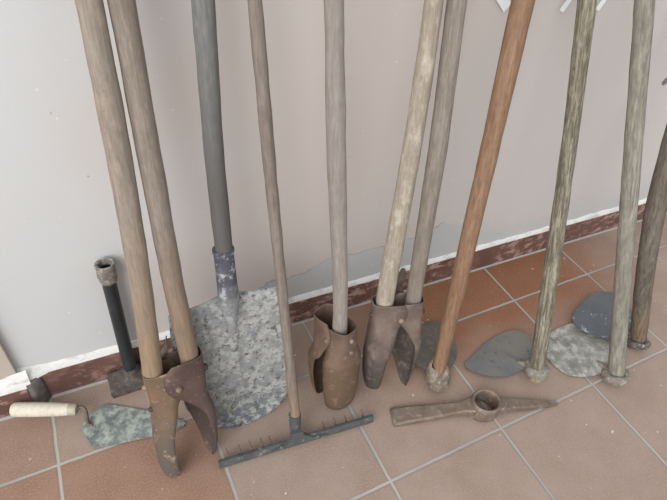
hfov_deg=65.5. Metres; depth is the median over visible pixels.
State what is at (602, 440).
floor
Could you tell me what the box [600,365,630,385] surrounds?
socket
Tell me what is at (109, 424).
trowel
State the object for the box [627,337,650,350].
socket
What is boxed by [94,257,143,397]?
hand tamper
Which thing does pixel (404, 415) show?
head
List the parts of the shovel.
handle, blade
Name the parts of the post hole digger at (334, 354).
blade, handle, blade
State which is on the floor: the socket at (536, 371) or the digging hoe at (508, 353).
the digging hoe at (508, 353)
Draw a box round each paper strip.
[496,0,510,11]
[560,0,571,11]
[596,0,605,10]
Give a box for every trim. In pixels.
[0,370,30,395]
[0,415,13,420]
[16,198,646,379]
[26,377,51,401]
[51,212,666,397]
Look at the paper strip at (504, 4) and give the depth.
1.07 m
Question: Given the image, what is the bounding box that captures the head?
[389,389,557,426]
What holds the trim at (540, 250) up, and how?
attached to the wall
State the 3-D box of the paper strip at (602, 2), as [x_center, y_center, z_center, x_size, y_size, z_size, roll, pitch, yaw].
[0.630,-0.602,1.152,0.058,0.135,0.006,-18,49,-25]
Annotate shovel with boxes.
[168,0,287,427]
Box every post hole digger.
[75,0,217,476]
[308,0,360,409]
[362,0,466,388]
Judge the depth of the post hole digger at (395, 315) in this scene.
1.05 m
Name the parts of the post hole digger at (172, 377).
handle, handle, blade, blade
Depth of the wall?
1.09 m
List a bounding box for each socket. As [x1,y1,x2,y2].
[212,246,238,334]
[271,412,328,451]
[425,354,450,391]
[524,358,550,380]
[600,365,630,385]
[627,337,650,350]
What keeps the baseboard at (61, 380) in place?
attached to the wall
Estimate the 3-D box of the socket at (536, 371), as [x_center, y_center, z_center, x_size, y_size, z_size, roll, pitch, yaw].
[0.556,0.324,1.419,0.072,0.035,0.068,-14,27,-22]
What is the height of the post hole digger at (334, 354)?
1.436 m
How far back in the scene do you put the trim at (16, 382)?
1.15 m
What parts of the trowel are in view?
handle, blade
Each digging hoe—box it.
[415,0,535,391]
[464,0,596,383]
[547,0,654,385]
[572,124,666,350]
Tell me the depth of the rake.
0.94 m
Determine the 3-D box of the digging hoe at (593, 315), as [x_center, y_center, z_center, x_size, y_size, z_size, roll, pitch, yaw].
[0.897,-0.238,1.333,0.224,1.070,0.440,6,43,-2]
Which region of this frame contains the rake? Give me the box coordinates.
[218,0,373,468]
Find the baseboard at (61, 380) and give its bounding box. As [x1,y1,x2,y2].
[0,203,666,417]
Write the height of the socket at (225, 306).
0.212 m
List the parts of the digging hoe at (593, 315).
blade, handle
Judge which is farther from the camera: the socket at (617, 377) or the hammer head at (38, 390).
the socket at (617, 377)
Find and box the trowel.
[9,402,185,447]
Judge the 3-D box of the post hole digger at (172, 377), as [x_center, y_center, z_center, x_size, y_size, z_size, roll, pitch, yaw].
[-0.297,-0.099,0.793,0.132,1.358,0.330,-11,46,-19]
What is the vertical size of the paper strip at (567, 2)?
0.132 m
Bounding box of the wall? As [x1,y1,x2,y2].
[0,0,666,379]
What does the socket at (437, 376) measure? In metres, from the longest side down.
0.088 x 0.067 x 0.065 m
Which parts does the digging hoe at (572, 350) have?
blade, handle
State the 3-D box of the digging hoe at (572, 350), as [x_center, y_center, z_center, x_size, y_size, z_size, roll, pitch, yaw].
[0.732,-0.173,1.234,0.218,1.076,0.527,-8,45,-17]
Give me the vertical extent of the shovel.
1.287 m
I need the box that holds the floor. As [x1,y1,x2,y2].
[0,214,666,499]
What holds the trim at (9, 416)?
attached to the wall
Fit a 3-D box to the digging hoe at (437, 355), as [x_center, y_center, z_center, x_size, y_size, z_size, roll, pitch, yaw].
[0.344,-0.184,1.071,0.140,1.234,0.351,6,43,-3]
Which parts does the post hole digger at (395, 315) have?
blade, blade, handle, handle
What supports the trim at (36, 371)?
attached to the wall

